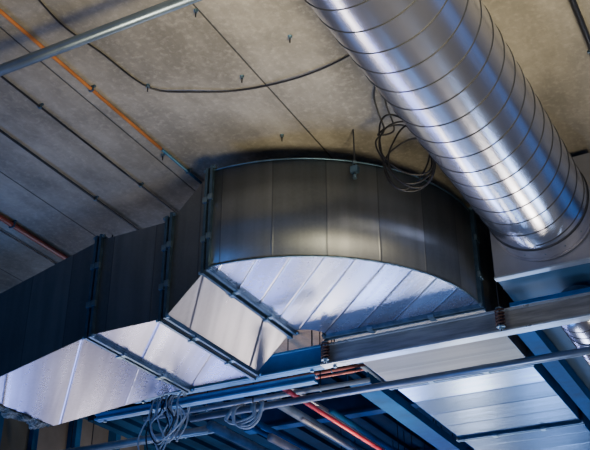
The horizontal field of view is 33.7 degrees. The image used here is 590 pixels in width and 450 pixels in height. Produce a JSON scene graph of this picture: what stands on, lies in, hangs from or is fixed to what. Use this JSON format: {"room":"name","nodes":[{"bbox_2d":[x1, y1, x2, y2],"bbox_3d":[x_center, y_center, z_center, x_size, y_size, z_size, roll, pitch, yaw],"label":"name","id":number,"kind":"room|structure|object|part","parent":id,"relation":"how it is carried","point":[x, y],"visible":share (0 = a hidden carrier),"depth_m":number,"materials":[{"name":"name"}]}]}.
{"room":"mechanical room","nodes":[
{"label":"mechanical room","id":0,"kind":"room"},
{"bbox_2d":[0,418,29,449],"bbox_3d":[-3.685,3.968,9.697,0.200,5.650,29.000,-14,-32,24],"label":"wall","id":1,"kind":"structure","parent":0,"point":[15,433],"depth_m":11.27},
{"bbox_2d":[0,412,3,443],"bbox_3d":[-4.437,2.415,8.749,0.180,3.650,4.500,-14,-32,24],"label":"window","id":2,"kind":"structure","parent":1,"relation":"in","point":[1,416],"depth_m":11.03,"materials":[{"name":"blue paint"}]},
{"bbox_2d":[27,418,152,449],"bbox_3d":[-2.229,4.452,12.428,0.180,3.650,4.000,-14,-32,24],"label":"wall","id":3,"kind":"structure","parent":1,"relation":"in","point":[57,437],"depth_m":12.16,"materials":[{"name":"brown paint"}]},
{"bbox_2d":[83,367,466,449],"bbox_3d":[7.750,3.259,13.814,17.020,0.080,12.600,-14,-32,24],"label":"steel beams","id":4,"kind":"structure","parent":1,"relation":"attached to","point":[383,426],"depth_m":12.84,"materials":[{"name":"blue metal"}]},
{"bbox_2d":[241,413,311,449],"bbox_3d":[1.483,3.538,13.515,0.078,0.699,8.650,-14,-32,24],"label":"pipe","id":5,"kind":"object","parent":1,"relation":"hanging from","point":[260,424],"visible":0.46,"depth_m":10.52,"materials":[{"name":"metal"}]},
{"bbox_2d":[206,420,354,449],"bbox_3d":[1.212,3.609,13.477,0.118,0.859,8.900,-14,-32,24],"label":"pipe","id":6,"kind":"object","parent":1,"relation":"hanging from","point":[211,425],"visible":1,"depth_m":10.13,"materials":[{"name":"metal"}]},
{"bbox_2d":[267,433,392,449],"bbox_3d":[1.700,3.641,13.489,0.108,0.904,8.400,-14,-32,24],"label":"pipe","id":7,"kind":"object","parent":1,"relation":"hanging from","point":[271,437],"visible":1,"depth_m":10.16,"materials":[{"name":"metal"}]},
{"bbox_2d":[244,389,419,433],"bbox_3d":[0.608,2.100,11.350,2.700,0.280,0.150,-14,-32,24],"label":"steel beam","id":8,"kind":"structure","parent":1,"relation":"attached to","point":[357,405],"depth_m":11.50,"materials":[{"name":"metal"}]},
{"bbox_2d":[347,371,468,449],"bbox_3d":[2.509,2.851,12.149,0.202,0.820,8.400,-14,-32,24],"label":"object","id":9,"kind":"structure","parent":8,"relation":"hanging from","point":[387,400],"depth_m":9.60,"materials":[{"name":"blue paint"}]},
{"bbox_2d":[267,394,404,449],"bbox_3d":[1.832,3.377,13.233,0.118,0.689,8.900,-14,-32,24],"label":"pipe","id":10,"kind":"object","parent":1,"relation":"hanging from","point":[290,410],"visible":0.54,"depth_m":10.26,"materials":[{"name":"metal"}]},
{"bbox_2d":[291,388,411,448],"bbox_3d":[1.920,3.267,13.241,0.058,0.489,8.900,-14,-32,24],"label":"pipe","id":11,"kind":"object","parent":1,"relation":"hanging from","point":[292,389],"visible":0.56,"depth_m":10.32,"materials":[{"name":"metal"}]},
{"bbox_2d":[328,408,395,449],"bbox_3d":[2.320,3.405,13.248,0.088,0.724,8.400,-14,-32,24],"label":"pipe","id":12,"kind":"object","parent":1,"relation":"hanging from","point":[332,411],"visible":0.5,"depth_m":10.32,"materials":[{"name":"teal metal"}]},
{"bbox_2d":[301,417,424,449],"bbox_3d":[2.085,3.443,13.206,0.062,0.831,8.650,-14,-32,24],"label":"pipe","id":13,"kind":"object","parent":1,"relation":"hanging from","point":[303,419],"visible":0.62,"depth_m":10.08,"materials":[{"name":"metal"}]},
{"bbox_2d":[282,389,452,449],"bbox_3d":[1.970,2.894,12.030,0.060,1.010,9.050,-14,-32,24],"label":"pipe","id":14,"kind":"object","parent":1,"relation":"hanging from","point":[288,391],"visible":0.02,"depth_m":9.14,"materials":[{"name":"metal"}]},
{"bbox_2d":[317,406,441,449],"bbox_3d":[2.292,3.317,12.990,0.042,0.821,8.900,-14,-32,24],"label":"pipe","id":15,"kind":"object","parent":1,"relation":"hanging from","point":[317,406],"visible":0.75,"depth_m":9.90,"materials":[{"name":"metal"}]},
{"bbox_2d":[357,362,433,421],"bbox_3d":[2.050,2.683,12.260,0.079,0.419,6.809,-13,-31,21],"label":"pipe","id":16,"kind":"object","parent":1,"relation":"hanging from","point":[365,368],"visible":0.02,"depth_m":9.72,"materials":[{"name":"metal"}]},
{"bbox_2d":[429,444,473,449],"bbox_3d":[1.863,3.240,13.451,2.700,0.240,0.150,-14,-32,24],"label":"steel beam","id":17,"kind":"structure","parent":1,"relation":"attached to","point":[465,445],"depth_m":13.31,"materials":[{"name":"blue metal"}]},
{"bbox_2d":[457,413,589,449],"bbox_3d":[2.692,2.103,10.840,1.337,0.900,1.700,-14,-32,24],"label":"duct","id":18,"kind":"object","parent":1,"relation":"hanging from","point":[571,437],"visible":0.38,"depth_m":10.32,"materials":[{"name":"silver metal"}]},
{"bbox_3d":[2.688,2.461,10.644,1.253,0.006,1.700,-14,-32,24],"label":"panel","id":19,"kind":"part","parent":18,"relation":"part of","materials":[{"name":"silver metal"}]},
{"bbox_3d":[3.246,1.976,10.578,0.006,0.790,1.700,-14,-32,24],"label":"panel","id":20,"kind":"part","parent":18,"relation":"part of","materials":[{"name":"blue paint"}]},
{"bbox_2d":[0,0,589,411],"bbox_3d":[2.158,-0.099,8.442,21.000,0.250,29.000,-14,-32,24],"label":"ceiling","id":21,"kind":"structure","parent":0,"point":[317,114],"depth_m":6.84,"materials":[{"name":"concrete"}]},
{"bbox_2d":[0,404,52,428],"bbox_3d":[-3.355,1.060,8.586,2.558,1.638,1.026,-14,-32,24],"label":"duct","id":22,"kind":"object","parent":21,"relation":"hanging from","point":[6,412],"visible":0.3,"depth_m":7.84,"materials":[{"name":"metal"}]},
{"bbox_2d":[0,229,55,263],"bbox_3d":[-2.868,-0.256,7.866,0.052,0.032,9.300,-14,-32,24],"label":"cable","id":23,"kind":"object","parent":21,"relation":"attached to","point":[5,233],"visible":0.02,"depth_m":8.66,"materials":[{"name":"rubber"}]},
{"bbox_2d":[0,214,67,259],"bbox_3d":[-2.708,-0.284,7.785,0.082,0.062,9.300,-14,-32,24],"label":"conduit","id":24,"kind":"object","parent":21,"relation":"attached to","point":[11,224],"visible":0.41,"depth_m":8.45,"materials":[{"name":"metal"}]},
{"bbox_2d":[0,129,138,229],"bbox_3d":[-2.231,-0.772,6.930,0.056,0.036,8.000,-14,-32,24],"label":"conduit","id":25,"kind":"object","parent":21,"relation":"attached to","point":[94,198],"visible":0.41,"depth_m":7.66,"materials":[{"name":"metal"}]},
{"bbox_2d":[0,9,161,149],"bbox_3d":[-2.148,-1.630,5.374,0.062,0.042,4.930,-14,-32,24],"label":"conduit","id":26,"kind":"object","parent":21,"relation":"attached to","point":[91,88],"visible":1,"depth_m":6.56,"materials":[{"name":"metal"}]},
{"bbox_2d":[0,76,176,212],"bbox_3d":[-1.833,-0.875,6.748,0.052,0.032,8.000,-14,-32,24],"label":"cable","id":27,"kind":"object","parent":21,"relation":"attached to","point":[40,105],"visible":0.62,"depth_m":7.18,"materials":[{"name":"metal"}]},
{"bbox_2d":[0,235,188,425],"bbox_3d":[-1.664,0.690,7.957,1.110,1.600,1.332,-14,-32,24],"label":"duct","id":28,"kind":"object","parent":21,"relation":"hanging from","point":[52,372],"visible":0.76,"depth_m":7.38,"materials":[{"name":"metal"}]},
{"bbox_3d":[-1.954,0.681,7.332,1.110,1.010,0.006,-14,-32,24],"label":"panel","id":29,"kind":"part","parent":28,"relation":"part of","materials":[{"name":"silver metal"}]},
{"bbox_3d":[-1.663,1.284,7.632,1.110,0.246,1.248,-14,-32,24],"label":"panel","id":30,"kind":"part","parent":28,"relation":"part of","materials":[{"name":"silver metal"}]},
{"bbox_3d":[-1.438,1.157,8.191,1.149,1.010,0.006,-6,-30,11],"label":"panel","id":31,"kind":"part","parent":28,"relation":"part of","materials":[{"name":"silver metal"}]},
{"bbox_2d":[0,0,201,75],"bbox_3d":[-2.732,-0.838,6.441,6.100,0.394,0.088,-14,-32,24],"label":"conduit","id":32,"kind":"object","parent":21,"relation":"hanging from","point":[168,6],"visible":1,"depth_m":5.62,"materials":[{"name":"metal"}]},
{"bbox_2d":[63,417,208,449],"bbox_3d":[-2.031,1.956,10.786,2.550,1.075,0.090,-14,-32,24],"label":"pipe","id":33,"kind":"object","parent":21,"relation":"hanging from","point":[197,430],"visible":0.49,"depth_m":10.39,"materials":[{"name":"metal"}]},
{"bbox_3d":[-2.482,2.036,11.013,0.011,0.995,0.011,22,-36,-34],"label":"hanger rod","id":34,"kind":"part","parent":33,"relation":"part of","materials":[{"name":"metal"}]},
{"bbox_2d":[91,394,226,449],"bbox_3d":[-1.868,2.060,11.083,2.550,0.968,0.076,-14,-32,24],"label":"pipe","id":35,"kind":"object","parent":21,"relation":"hanging from","point":[209,432],"visible":0.27,"depth_m":10.73,"materials":[{"name":"metal"}]},
{"bbox_3d":[-2.320,2.146,11.306,0.011,0.902,0.011,-3,-29,5],"label":"hanger rod","id":36,"kind":"part","parent":35,"relation":"part of","materials":[{"name":"grey metal"}]},
{"bbox_2d":[88,216,255,391],"bbox_3d":[-0.892,0.406,7.651,0.635,1.400,1.332,-14,-32,24],"label":"duct","id":37,"kind":"object","parent":21,"relation":"hanging from","point":[127,303],"visible":0.73,"depth_m":7.09,"materials":[{"name":"metal"}]},
{"bbox_3d":[-1.181,0.380,7.035,0.635,0.770,0.006,-14,-32,24],"label":"panel","id":38,"kind":"part","parent":37,"relation":"part of","materials":[{"name":"metal"}]},
{"bbox_3d":[-0.890,0.983,7.335,0.635,0.006,1.248,-14,-32,24],"label":"panel","id":39,"kind":"part","parent":37,"relation":"part of","materials":[{"name":"silver metal"}]},
{"bbox_2d":[161,149,201,183],"bbox_3d":[-0.423,-0.041,8.248,0.058,0.038,2.450,-14,-32,24],"label":"conduit","id":40,"kind":"object","parent":21,"relation":"attached to","point":[187,171],"visible":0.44,"depth_m":7.51,"materials":[{"name":"metal"}]},
{"bbox_2d":[38,0,349,92],"bbox_3d":[-0.568,-1.126,6.286,2.316,0.032,0.986,5,-29,-9],"label":"cable","id":41,"kind":"object","parent":21,"relation":"attached to","point":[40,1],"visible":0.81,"depth_m":6.52,"materials":[{"name":"black rubber"}]},
{"bbox_2d":[94,374,317,422],"bbox_3d":[-0.780,0.841,8.373,2.130,1.460,0.072,-14,-32,24],"label":"steel beam","id":42,"kind":"structure","parent":21,"relation":"attached to","point":[305,380],"depth_m":7.95,"materials":[{"name":"metal"}]},
{"bbox_2d":[137,397,175,449],"bbox_3d":[-1.130,1.722,8.083,0.315,0.577,0.167,-14,-32,24],"label":"cable","id":43,"kind":"object","parent":42,"relation":"hanging from","point":[169,419],"visible":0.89,"depth_m":8.07,"materials":[{"name":"grey plastic"}]},
{"bbox_2d":[145,399,170,449],"bbox_3d":[-1.103,1.701,8.083,0.240,0.540,0.159,-14,-32,24],"label":"cable","id":44,"kind":"object","parent":42,"relation":"hanging from","point":[165,399],"visible":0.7,"depth_m":8.07,"materials":[{"name":"grey plastic"}]},
{"bbox_2d":[148,394,176,443],"bbox_3d":[-1.060,1.630,8.078,0.241,0.420,0.193,-14,-32,24],"label":"cable","id":45,"kind":"object","parent":42,"relation":"hanging from","point":[173,417],"visible":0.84,"depth_m":8.01,"materials":[{"name":"grey plastic"}]},
{"bbox_2d":[150,395,179,444],"bbox_3d":[-1.061,1.634,8.080,0.225,0.425,0.184,-14,-32,24],"label":"cable","id":46,"kind":"object","parent":42,"relation":"hanging from","point":[172,395],"visible":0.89,"depth_m":8.09,"materials":[{"name":"grey plastic"}]},
{"bbox_2d":[149,394,181,449],"bbox_3d":[-1.077,1.679,8.070,0.248,0.512,0.176,-14,-32,24],"label":"cable","id":47,"kind":"object","parent":42,"relation":"hanging from","point":[175,394],"visible":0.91,"depth_m":8.08,"materials":[{"name":"grey plastic"}]},
{"bbox_2d":[150,392,189,441],"bbox_3d":[-1.001,1.602,8.048,0.337,0.400,0.210,-14,-32,24],"label":"cable","id":48,"kind":"object","parent":42,"relation":"hanging from","point":[166,396],"visible":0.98,"depth_m":8.02,"materials":[{"name":"grey plastic"}]},
{"bbox_2d":[156,393,188,441],"bbox_3d":[-1.009,1.607,8.055,0.228,0.403,0.201,-14,-32,24],"label":"cable","id":49,"kind":"object","parent":42,"relation":"hanging from","point":[167,438],"visible":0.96,"depth_m":8.04,"materials":[{"name":"grey plastic"}]},
{"bbox_2d":[163,168,292,377],"bbox_3d":[-0.465,0.290,7.459,0.330,1.381,1.332,-14,-32,24],"label":"duct offset","id":50,"kind":"object","parent":21,"relation":"hanging from","point":[199,305],"visible":0.71,"depth_m":7.01,"materials":[{"name":"metal"}]},
{"bbox_3d":[-0.754,0.127,6.919,0.330,1.100,0.006,-14,-32,24],"label":"panel","id":51,"kind":"part","parent":50,"relation":"part of","materials":[{"name":"silver metal"}]},
{"bbox_3d":[-0.463,0.739,7.214,0.330,0.316,1.248,-14,-32,24],"label":"panel","id":52,"kind":"part","parent":50,"relation":"part of","materials":[{"name":"silver metal"}]},
{"bbox_2d":[135,330,324,403],"bbox_3d":[-0.605,0.804,8.492,1.860,1.280,0.097,-14,-32,24],"label":"steel beam","id":53,"kind":"structure","parent":21,"relation":"attached to","point":[307,359],"depth_m":7.98,"materials":[{"name":"metal"}]},
{"bbox_3d":[0.139,0.541,8.215,0.011,1.089,0.011,-3,-29,5],"label":"hanger rod","id":54,"kind":"part","parent":53,"relation":"part of","materials":[{"name":"metal"}]},
{"bbox_2d":[143,332,369,420],"bbox_3d":[-0.409,1.159,9.286,2.400,1.132,0.064,-14,-32,24],"label":"pipe","id":55,"kind":"object","parent":21,"relation":"hanging from","point":[320,388],"visible":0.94,"depth_m":8.93,"materials":[{"name":"metal"}]},
{"bbox_2d":[162,340,365,400],"bbox_3d":[-0.293,1.153,9.543,2.400,0.874,0.048,-14,-32,24],"label":"pipe","id":56,"kind":"object","parent":21,"relation":"hanging from","point":[331,370],"visible":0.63,"depth_m":9.12,"materials":[{"name":"metal"}]},
{"bbox_2d":[204,403,344,449],"bbox_3d":[1.067,3.552,13.757,0.078,0.489,8.650,-14,-32,24],"label":"pipe","id":57,"kind":"object","parent":21,"relation":"hanging from","point":[255,429],"visible":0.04,"depth_m":11.04,"materials":[{"name":"grey metal"}]},
{"bbox_2d":[320,340,329,363],"bbox_3d":[0.240,0.539,8.020,0.076,1.275,0.076,-14,-32,24],"label":"hanger","id":58,"kind":"object","parent":21,"relation":"hanging from","point":[326,349],"visible":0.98,"depth_m":7.74,"materials":[{"name":"metal"}]},
{"bbox_2d":[287,339,363,378],"bbox_3d":[0.279,1.341,10.193,2.000,0.572,0.044,-14,-32,24],"label":"pipe","id":59,"kind":"object","parent":21,"relation":"hanging from","point":[357,370],"visible":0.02,"depth_m":9.99,"materials":[{"name":"metal"}]},
{"bbox_2d":[350,129,359,179],"bbox_3d":[0.425,-0.512,7.003,0.056,0.420,0.040,-14,-32,24],"label":"bracket","id":60,"kind":"object","parent":21,"relation":"hanging from","point":[354,169],"visible":1,"depth_m":6.93,"materials":[{"name":"metal"}]},
{"bbox_2d":[205,158,483,338],"bbox_3d":[0.394,0.092,7.168,1.515,0.862,1.510,-14,-32,24],"label":"duct elbow","id":61,"kind":"object","parent":60,"relation":"hanging from","point":[310,245],"visible":0.97,"depth_m":6.92,"materials":[{"name":"metal"}]},
{"bbox_3d":[0.383,0.446,7.005,1.469,0.006,1.469,-14,-32,24],"label":"panel","id":62,"kind":"part","parent":61,"relation":"part of","materials":[{"name":"silver metal"}]},
{"bbox_3d":[0.425,-0.521,7.008,0.011,0.400,0.011,-3,-29,5],"label":"threaded rod","id":63,"kind":"part","parent":60,"relation":"part of","materials":[{"name":"grey metal"}]},
{"bbox_2d":[189,346,589,421],"bbox_3d":[1.883,0.443,7.726,6.350,1.391,0.082,-14,-32,24],"label":"conduit","id":64,"kind":"object","parent":21,"relation":"hanging from","point":[583,351],"visible":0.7,"depth_m":7.84,"materials":[{"name":"metal"}]},
{"bbox_2d":[224,402,253,422],"bbox_3d":[-0.465,1.639,8.457,0.300,0.183,0.112,-14,-32,24],"label":"cable","id":65,"kind":"object","parent":64,"relation":"attached to","point":[252,415],"visible":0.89,"depth_m":8.38,"materials":[{"name":"grey plastic"}]},
{"bbox_2d":[226,401,257,424],"bbox_3d":[-0.441,1.642,8.431,0.300,0.213,0.127,-14,-32,24],"label":"cable","id":66,"kind":"object","parent":64,"relation":"attached to","point":[255,403],"visible":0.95,"depth_m":8.36,"materials":[{"name":"grey plastic"}]},
{"bbox_2d":[232,401,261,426],"bbox_3d":[-0.386,1.637,8.392,0.302,0.242,0.142,-14,-32,24],"label":"cable","id":67,"kind":"object","parent":64,"relation":"attached to","point":[258,414],"visible":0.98,"depth_m":8.29,"materials":[{"name":"grey plastic"}]},
{"bbox_2d":[233,400,263,428],"bbox_3d":[-0.368,1.641,8.368,0.299,0.272,0.157,-14,-32,24],"label":"cable","id":68,"kind":"object","parent":64,"relation":"attached to","point":[238,406],"visible":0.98,"depth_m":8.29,"materials":[{"name":"grey plastic"}]},
{"bbox_2d":[373,86,435,191],"bbox_3d":[0.717,-0.553,6.588,0.469,0.754,0.225,12,-31,-20],"label":"cable coil","id":69,"kind":"object","parent":21,"relation":"hanging from","point":[384,159],"visible":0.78,"depth_m":6.52,"materials":[{"name":"black rubber"}]},
{"bbox_2d":[324,211,531,382],"bbox_3d":[1.130,0.580,8.283,1.337,1.090,1.320,-14,-32,24],"label":"duct","id":70,"kind":"object","parent":21,"relation":"hanging from","point":[510,347],"visible":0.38,"depth_m":8.09,"materials":[{"name":"metal"}]},
{"bbox_3d":[1.127,1.020,8.042,1.253,0.006,1.320,-14,-32,24],"label":"panel","id":71,"kind":"part","parent":70,"relation":"part of","materials":[{"name":"silver metal"}]},
{"bbox_3d":[1.684,0.535,7.976,0.006,0.790,1.320,-14,-32,24],"label":"panel","id":72,"kind":"part","parent":70,"relation":"part of","materials":[{"name":"metal"}]},
{"bbox_2d":[305,0,589,260],"bbox_3d":[0.409,-1.355,5.007,0.788,0.879,5.781,-15,-32,25],"label":"spiral duct","id":73,"kind":"object","parent":21,"relation":"hanging from","point":[445,68],"visible":1,"depth_m":5.58,"materials":[{"name":"metal"}]},
{"bbox_2d":[320,292,589,368],"bbox_3d":[2.275,0.071,7.169,4.635,1.280,0.097,-14,-32,24],"label":"steel beam","id":74,"kind":"structure","parent":21,"relation":"hanging from","point":[572,309],"depth_m":7.35,"materials":[{"name":"metal"}]},
{"bbox_2d":[389,351,583,440],"bbox_3d":[1.867,1.259,9.511,1.337,1.090,1.850,-14,-32,24],"label":"duct","id":75,"kind":"object","parent":21,"relation":"hanging from","point":[528,397],"visible":0.28,"depth_m":9.26,"materials":[{"name":"silver metal"}]},
{"bbox_3d":[1.306,1.498,9.715,0.006,0.790,1.850,-14,-32,24],"label":"panel","id":76,"kind":"part","parent":75,"relation":"part of","materials":[{"name":"blue paint"}]},
{"bbox_3d":[2.421,1.215,9.203,0.006,0.790,1.850,-14,-32,24],"label":"panel","id":77,"kind":"part","parent":75,"relation":"part of","materials":[{"name":"blue paint"}]},
{"bbox_2d":[494,281,505,330],"bbox_3d":[1.511,0.216,7.436,0.076,1.275,0.076,-14,-32,24],"label":"hanger","id":78,"kind":"object","parent":21,"relation":"hanging from","point":[499,316],"visible":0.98,"depth_m":7.17,"materials":[{"name":"metal"}]},
{"bbox_3d":[1.511,0.216,7.436,0.009,1.275,0.009,22,-36,-34],"label":"threaded rod","id":79,"kind":"part","parent":78,"relation":"part of","materials":[{"name":"grey metal"}]},
{"bbox_2d":[490,153,589,390],"bbox_3d":[3.139,1.095,9.369,0.865,0.940,5.627,-14,-32,24],"label":"duct plenum","id":80,"kind":"object","parent":21,"relation":"hanging from","point":[521,279],"visible":0.25,"depth_m":7.18,"materials":[{"name":"metal"}]},
{"bbox_3d":[1.838,-0.076,7.186,0.835,0.845,0.006,-14,-32,24],"label":"panel","id":81,"kind":"part","parent":80,"relation":"part of","materials":[{"name":"silver metal"}]},
{"bbox_3d":[3.143,1.494,9.158,0.835,0.006,5.609,-14,-32,24],"label":"panel","id":82,"kind":"part","parent":80,"relation":"part of","materials":[{"name":"silver metal"}]},
{"bbox_2d":[560,284,589,365],"bbox_3d":[3.293,1.722,9.167,0.368,0.384,5.260,-14,-32,24],"label":"duct","id":83,"kind":"object","parent":80,"relation":"hanging from","point":[578,333],"visible":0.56,"depth_m":7.17,"materials":[{"name":"silver metal"}]},
{"bbox_2d":[509,287,589,306],"bbox_3d":[2.991,-0.178,6.966,3.090,1.040,0.030,-14,-32,24],"label":"strip","id":84,"kind":"object","parent":21,"relation":"hanging from","point":[583,290],"visible":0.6,"depth_m":7.21,"materials":[{"name":"metal"}]},
{"bbox_2d":[517,329,589,419],"bbox_3d":[3.460,1.894,10.689,0.140,1.060,7.600,-14,-32,24],"label":"steel beam","id":85,"kind":"structure","parent":21,"relation":"attached to","point":[537,341],"depth_m":8.52,"materials":[{"name":"blue metal"}]},
{"bbox_2d":[569,0,589,53],"bbox_3d":[1.630,-1.389,5.794,0.076,0.056,9.300,-14,-32,24],"label":"cable","id":86,"kind":"object","parent":21,"relation":"attached to","point":[573,3],"visible":1,"depth_m":6.00,"materials":[{"name":"rubber"}]}
]}

